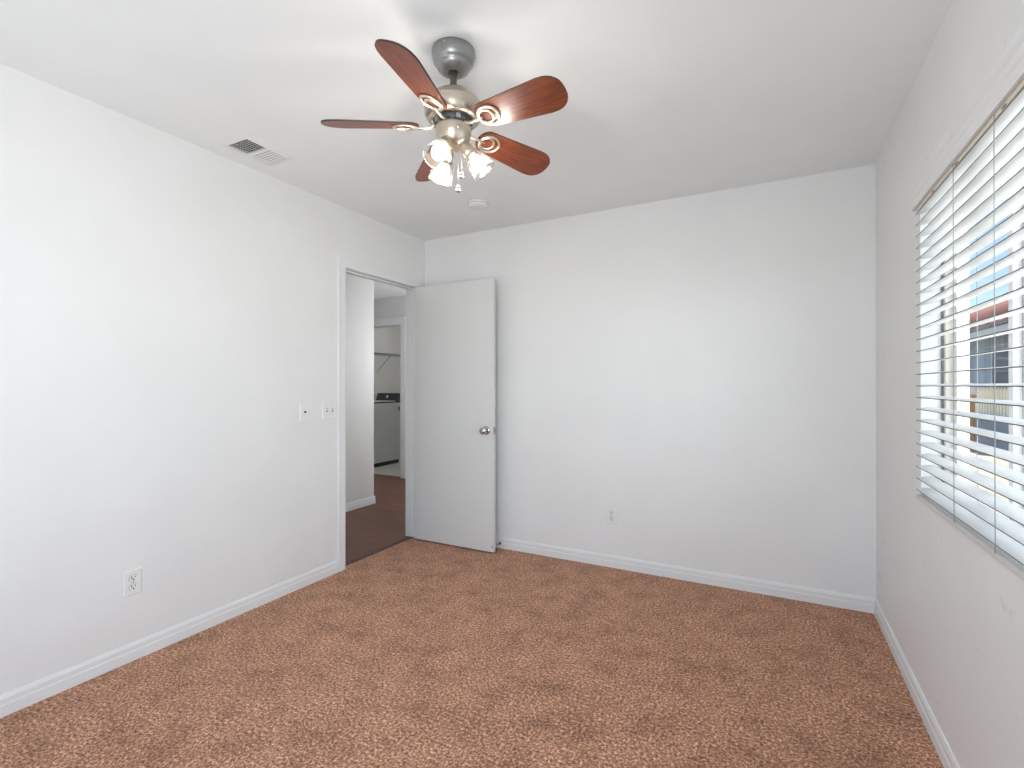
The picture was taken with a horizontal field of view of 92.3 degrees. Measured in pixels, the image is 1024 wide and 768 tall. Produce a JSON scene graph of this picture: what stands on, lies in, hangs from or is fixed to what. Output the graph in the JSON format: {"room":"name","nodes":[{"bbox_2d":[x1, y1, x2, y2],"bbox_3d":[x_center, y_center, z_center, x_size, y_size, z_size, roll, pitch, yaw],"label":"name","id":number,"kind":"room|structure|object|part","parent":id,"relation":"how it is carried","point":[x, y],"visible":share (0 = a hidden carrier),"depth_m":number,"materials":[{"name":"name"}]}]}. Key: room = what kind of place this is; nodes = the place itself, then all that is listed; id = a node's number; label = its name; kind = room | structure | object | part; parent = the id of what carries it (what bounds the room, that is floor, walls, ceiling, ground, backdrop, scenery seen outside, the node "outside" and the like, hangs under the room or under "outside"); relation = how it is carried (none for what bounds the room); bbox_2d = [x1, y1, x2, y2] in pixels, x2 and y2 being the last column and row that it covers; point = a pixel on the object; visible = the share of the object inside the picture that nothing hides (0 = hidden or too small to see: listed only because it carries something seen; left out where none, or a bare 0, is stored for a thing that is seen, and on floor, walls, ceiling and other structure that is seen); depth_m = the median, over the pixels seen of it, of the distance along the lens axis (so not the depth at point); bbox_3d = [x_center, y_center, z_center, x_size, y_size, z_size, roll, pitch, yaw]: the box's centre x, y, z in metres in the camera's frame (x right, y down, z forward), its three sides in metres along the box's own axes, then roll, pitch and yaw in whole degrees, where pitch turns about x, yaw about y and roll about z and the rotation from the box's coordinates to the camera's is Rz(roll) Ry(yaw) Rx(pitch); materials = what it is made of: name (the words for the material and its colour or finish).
{"room":"empty bedroom","nodes":[
{"label":"empty bedroom","id":0,"kind":"room"},
{"bbox_2d":[0,63,424,694],"bbox_3d":[-1.628,0.030,2.497,0.115,2.452,3.660,0,0,28],"label":"wall","id":1,"kind":"structure","parent":0,"point":[169,303],"depth_m":2.27,"materials":[{"name":"white paint"}]},
{"bbox_2d":[123,567,141,597],"bbox_3d":[-1.706,0.892,2.214,0.008,0.114,0.070,0,0,28],"label":"wall outlet","id":2,"kind":"object","parent":1,"relation":"attached to","point":[132,579],"visible":1,"depth_m":2.21,"materials":[{"name":"white plastic"}]},
{"bbox_2d":[129,583,137,590],"bbox_3d":[-1.704,0.911,2.213,0.004,0.029,0.036,0,0,28],"label":"receptacle","id":3,"kind":"object","parent":2,"relation":"attached to","point":[132,586],"depth_m":2.21,"materials":[{"name":"grey plastic"}]},
{"bbox_2d":[129,574,137,581],"bbox_3d":[-1.704,0.872,2.213,0.004,0.027,0.034,0,0,28],"label":"receptacle","id":4,"kind":"object","parent":2,"relation":"attached to","point":[132,577],"depth_m":2.21,"materials":[{"name":"grey plastic"}]},
{"bbox_2d":[0,560,338,717],"bbox_3d":[-1.788,1.202,2.053,0.012,0.080,2.731,0,0,28],"label":"baseboard","id":5,"kind":"structure","parent":1,"relation":"attached to","point":[15,700],"depth_m":2.25,"materials":[{"name":"white paint"}]},
{"bbox_2d":[300,402,309,420],"bbox_3d":[-1.274,0.171,3.032,0.015,0.114,0.070,0,0,28],"label":"cable plate","id":6,"kind":"object","parent":1,"relation":"attached to","point":[304,407],"visible":1,"depth_m":3.03,"materials":[{"name":"white plastic"}]},
{"bbox_2d":[322,401,335,418],"bbox_3d":[-1.182,0.170,3.201,0.019,0.114,0.116,0,0,28],"label":"light switch","id":7,"kind":"object","parent":1,"relation":"attached to","point":[328,407],"visible":1,"depth_m":3.20,"materials":[{"name":"white plastic"}]},
{"bbox_2d":[337,256,422,571],"bbox_3d":[-0.997,0.198,3.683,0.129,2.098,0.887,0,0,28],"label":"door frame","id":8,"kind":"structure","parent":1,"relation":"attached to","point":[343,262],"depth_m":3.56,"materials":[{"name":"white paint"}]},
{"bbox_2d":[415,278,495,551],"bbox_3d":[-0.452,0.230,3.794,0.746,2.016,0.170,0,0,28],"label":"door","id":9,"kind":"structure","parent":1,"relation":"in","point":[455,430],"depth_m":3.77,"materials":[{"name":"white paint"}]},
{"bbox_3d":[-0.207,0.343,3.605,0.053,0.053,0.058,0,0,28],"label":"knob","id":10,"kind":"part","parent":9,"relation":"part of","materials":[{"name":"silver metal"}]},
{"bbox_2d":[345,274,373,503],"bbox_3d":[-3.119,0.043,3.897,1.743,2.470,3.832,0,0,28],"label":"wall","id":11,"kind":"structure","parent":0,"point":[359,290],"depth_m":5.01,"materials":[{"name":"paint"}]},
{"bbox_2d":[345,496,375,511],"bbox_3d":[-2.339,1.213,3.491,0.012,0.080,3.844,0,0,28],"label":"baseboard","id":12,"kind":"structure","parent":11,"relation":"attached to","point":[360,503],"depth_m":5.00,"materials":[{"name":"white paint"}]},
{"bbox_2d":[345,459,408,562],"bbox_3d":[-2.123,1.268,5.216,3.375,0.028,7.100,0,0,28],"label":"floor","id":13,"kind":"structure","parent":0,"point":[370,528],"depth_m":4.59,"materials":[{"name":"brown carpet"}]},
{"bbox_2d":[345,537,412,565],"bbox_3d":[-0.999,1.252,3.681,0.045,0.015,0.763,0,0,28],"label":"threshold","id":14,"kind":"object","parent":13,"relation":"on","point":[406,538],"visible":0.54,"depth_m":3.65,"materials":[{"name":"brown wood"}]},
{"bbox_2d":[374,393,399,467],"bbox_3d":[-2.203,0.704,7.763,0.566,1.115,0.658,0,0,28],"label":"washing machine","id":15,"kind":"object","parent":13,"relation":"on","point":[386,405],"visible":0.53,"depth_m":7.68,"materials":[{"name":"white metal"}]},
{"bbox_3d":[-2.203,0.310,7.766,0.565,0.025,0.655,0,0,28],"label":"panel","id":16,"kind":"part","parent":15,"relation":"part of","materials":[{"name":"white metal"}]},
{"bbox_2d":[374,326,399,393],"bbox_3d":[-1.349,0.055,7.807,2.560,2.470,2.000,0,0,28],"label":"wall","id":17,"kind":"structure","parent":0,"point":[386,339],"depth_m":8.70,"materials":[{"name":"paint"}]},
{"bbox_2d":[374,352,399,372],"bbox_3d":[-2.154,-0.352,8.460,0.312,0.337,1.195,0,0,28],"label":"wire shelf","id":18,"kind":"object","parent":17,"relation":"attached to","point":[377,353],"visible":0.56,"depth_m":8.38,"materials":[{"name":"grey metal"}]},
{"bbox_2d":[374,296,405,327],"bbox_3d":[-1.150,0.051,6.508,3.000,2.470,0.115,0,0,28],"label":"wall","id":19,"kind":"structure","parent":0,"point":[390,307],"depth_m":6.72,"materials":[{"name":"paint"}]},
{"bbox_2d":[374,317,405,477],"bbox_3d":[-1.880,0.182,6.816,1.034,2.161,0.018,0,0,28],"label":"door frame","id":20,"kind":"structure","parent":19,"relation":"attached to","point":[401,321],"depth_m":6.59,"materials":[{"name":"white paint"}]},
{"bbox_2d":[0,537,943,767],"bbox_3d":[-0.239,1.247,1.764,3.082,0.012,3.660,0,0,28],"label":"floor","id":21,"kind":"structure","parent":0,"point":[416,653],"depth_m":2.03,"materials":[{"name":"brown carpet"}]},
{"bbox_2d":[0,0,952,298],"bbox_3d":[-1.068,-1.250,4.495,7.422,0.120,8.010,0,0,28],"label":"ceiling","id":22,"kind":"structure","parent":0,"point":[668,99],"depth_m":1.97,"materials":[{"name":"white paint"}]},
{"bbox_2d":[216,132,297,165],"bbox_3d":[-1.298,-1.191,2.517,0.219,0.010,0.301,0,0,28],"label":"ceiling vent","id":23,"kind":"object","parent":22,"relation":"in","point":[244,143],"visible":1,"depth_m":2.50,"materials":[{"name":"white plastic"}]},
{"bbox_2d":[321,37,567,192],"bbox_3d":[-0.201,-0.945,1.746,0.860,0.508,0.875,0,0,28],"label":"ceiling fan","id":24,"kind":"object","parent":22,"relation":"hanging from","point":[452,109],"visible":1,"depth_m":1.71,"materials":[{"name":"brown wood"}]},
{"bbox_3d":[-0.504,-0.923,1.754,0.341,0.049,0.125,1,-1,-3],"label":"blade","id":25,"kind":"part","parent":24,"relation":"part of","materials":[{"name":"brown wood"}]},
{"bbox_3d":[-0.293,-0.924,1.491,0.125,0.049,0.341,1,-1,15],"label":"blade","id":26,"kind":"part","parent":24,"relation":"part of","materials":[{"name":"brown wood"}]},
{"bbox_3d":[-0.319,-0.913,2.036,0.125,0.049,0.341,2,-1,-21],"label":"blade","id":27,"kind":"part","parent":24,"relation":"part of","materials":[{"name":"brown wood"}]},
{"bbox_2d":[431,135,452,160],"bbox_3d":[-0.246,-0.812,1.700,0.094,0.144,0.134,0,0,28],"label":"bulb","id":28,"kind":"object","parent":24,"relation":"attached to","point":[439,151],"depth_m":1.69,"materials":[{"name":"glass"}]},
{"bbox_2d":[435,152,453,178],"bbox_3d":[-0.254,-0.812,1.848,0.128,0.144,0.102,0,0,28],"label":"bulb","id":29,"kind":"object","parent":24,"relation":"attached to","point":[442,171],"depth_m":1.82,"materials":[{"name":"glass"}]},
{"bbox_3d":[-0.194,-0.704,1.772,0.019,0.028,0.019,0,0,28],"label":"pull knob","id":30,"kind":"part","parent":24,"relation":"part of","materials":[{"name":"silver metal"}]},
{"bbox_3d":[-0.182,-0.754,1.772,0.019,0.028,0.019,0,0,28],"label":"pull knob","id":31,"kind":"part","parent":24,"relation":"part of","materials":[{"name":"silver metal"}]},
{"bbox_2d":[460,142,485,171],"bbox_3d":[-0.125,-0.812,1.784,0.126,0.144,0.105,0,0,28],"label":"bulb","id":32,"kind":"object","parent":24,"relation":"attached to","point":[478,163],"depth_m":1.76,"materials":[{"name":"glass"}]},
{"bbox_3d":[0.006,-0.907,1.947,0.341,0.049,0.125,2,-2,-39],"label":"blade","id":33,"kind":"part","parent":24,"relation":"part of","materials":[{"name":"brown wood"}]},
{"bbox_3d":[0.022,-0.914,1.610,0.341,0.049,0.125,1,-1,33],"label":"blade","id":34,"kind":"part","parent":24,"relation":"part of","materials":[{"name":"brown wood"}]},
{"bbox_2d":[468,199,488,209],"bbox_3d":[-0.221,-1.176,3.245,0.132,0.036,0.132,0,0,28],"label":"smoke detector","id":35,"kind":"object","parent":22,"relation":"attached to","point":[476,204],"visible":1,"depth_m":3.21,"materials":[{"name":"white plastic"}]},
{"bbox_3d":[-0.221,-1.189,3.245,0.132,0.010,0.132,0,0,28],"label":"plate","id":36,"kind":"part","parent":35,"relation":"part of","materials":[{"name":"white plastic"}]},
{"bbox_2d":[425,164,875,597],"bbox_3d":[0.676,0.032,3.419,3.337,2.452,0.115,0,0,28],"label":"wall","id":37,"kind":"structure","parent":0,"point":[700,369],"depth_m":3.10,"materials":[{"name":"white paint"}]},
{"bbox_2d":[606,507,616,524],"bbox_3d":[0.676,0.896,3.347,0.070,0.114,0.008,0,0,28],"label":"wall outlet","id":38,"kind":"object","parent":37,"relation":"attached to","point":[611,512],"visible":1,"depth_m":3.35,"materials":[{"name":"white plastic"}]},
{"bbox_2d":[495,536,876,613],"bbox_3d":[0.622,1.206,3.372,3.052,0.080,0.012,0,0,28],"label":"baseboard","id":39,"kind":"structure","parent":37,"relation":"attached to","point":[812,595],"depth_m":3.07,"materials":[{"name":"white paint"}]},
{"bbox_2d":[875,0,1023,767],"bbox_3d":[1.150,0.169,0.953,0.135,2.740,3.810,0,0,28],"label":"wall","id":40,"kind":"structure","parent":0,"point":[955,612],"depth_m":1.75,"materials":[{"name":"white paint"}]},
{"bbox_2d":[874,600,959,767],"bbox_3d":[1.117,1.199,1.045,0.012,0.080,3.648,0,0,28],"label":"baseboard","id":41,"kind":"structure","parent":40,"relation":"attached to","point":[948,760],"depth_m":1.88,"materials":[{"name":"white paint"}]},
{"bbox_2d":[941,187,1023,526],"bbox_3d":[1.218,-0.131,1.020,0.074,1.150,1.830,0,0,28],"label":"window","id":42,"kind":"structure","parent":40,"relation":"in","point":[1015,339],"depth_m":1.77,"materials":[{"name":"white plastic"}]},
{"bbox_3d":[1.220,-0.131,1.019,0.068,1.150,1.830,0,0,28],"label":"frame","id":43,"kind":"part","parent":42,"relation":"part of","materials":[{"name":"white plastic"}]},
{"bbox_2d":[905,22,1023,579],"bbox_3d":[1.132,-0.156,1.064,0.083,1.189,1.897,0,0,28],"label":"blind","id":44,"kind":"object","parent":42,"relation":"attached to","point":[977,165],"visible":1,"depth_m":1.36,"materials":[{"name":"white plastic"}]},
{"bbox_3d":[1.334,-0.123,1.486,0.002,1.083,0.002,0,0,28],"label":"ladder cord","id":45,"kind":"part","parent":44,"relation":"part of","materials":[{"name":"white fabric"}]},
{"bbox_3d":[1.141,0.424,1.059,0.052,0.018,1.818,0,0,28],"label":"rail","id":46,"kind":"part","parent":44,"relation":"part of","materials":[{"name":"white plastic"}]},
{"bbox_3d":[1.382,-0.123,1.461,0.002,1.083,0.002,0,0,28],"label":"ladder cord","id":47,"kind":"part","parent":44,"relation":"part of","materials":[{"name":"white fabric"}]},
{"bbox_3d":[1.192,-0.124,1.215,0.002,1.083,0.002,0,0,28],"label":"ladder cord","id":48,"kind":"part","parent":44,"relation":"part of","materials":[{"name":"white fabric"}]},
{"bbox_3d":[1.239,-0.124,1.190,0.002,1.083,0.002,0,0,28],"label":"ladder cord","id":49,"kind":"part","parent":44,"relation":"part of","materials":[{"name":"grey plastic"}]},
{"bbox_3d":[1.239,-0.131,1.009,0.020,1.090,0.800,0,0,28],"label":"sash","id":50,"kind":"part","parent":42,"relation":"part of","materials":[{"name":"white plastic"}]},
{"label":"outside","id":51,"kind":"structure","parent":0,"visible":0},
{"bbox_2d":[970,451,1008,501],"bbox_3d":[25.366,1.533,7.324,36.813,0.250,90.000,0,0,28],"label":"ground","id":52,"kind":"structure","parent":51,"point":[1001,462],"depth_m":8.12,"materials":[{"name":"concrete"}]},
{"bbox_2d":[970,383,978,451],"bbox_3d":[9.711,0.703,10.410,0.260,1.430,0.260,0,0,28],"label":"garden lamp","id":53,"kind":"object","parent":52,"relation":"on","point":[973,390],"visible":0.4,"depth_m":10.34,"materials":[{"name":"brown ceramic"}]},
{"bbox_3d":[9.711,0.828,10.410,0.200,1.180,0.200,0,0,28],"label":"post","id":54,"kind":"part","parent":53,"relation":"part of","materials":[{"name":"brown ceramic"}]},
{"bbox_3d":[9.711,0.118,10.412,0.260,0.260,0.260,0,0,28],"label":"globe","id":55,"kind":"part","parent":53,"relation":"part of","materials":[{"name":"white glass"}]},
{"bbox_2d":[969,292,1008,389],"bbox_3d":[16.360,-1.377,11.499,8.635,5.596,24.000,0,0,28],"label":"neighbouring house","id":56,"kind":"structure","parent":52,"relation":"on","point":[1001,342],"depth_m":13.64,"materials":[{"name":"blue"}]},
{"bbox_3d":[12.991,-0.249,13.039,0.025,1.250,1.200,0,0,28],"label":"pane","id":57,"kind":"part","parent":56,"relation":"part of","materials":[{"name":"blue"}]},
{"bbox_2d":[975,387,1008,450],"bbox_3d":[9.768,0.741,9.872,0.160,1.350,14.000,0,0,28],"label":"picket fence","id":58,"kind":"object","parent":52,"relation":"on","point":[1000,393],"visible":0.2,"depth_m":9.99,"materials":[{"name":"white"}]},
{"bbox_3d":[9.780,0.351,9.867,0.052,0.570,14.000,0,0,28],"label":"picket panel","id":59,"kind":"part","parent":58,"relation":"part of","materials":[{"name":"beige paint"}]}
]}

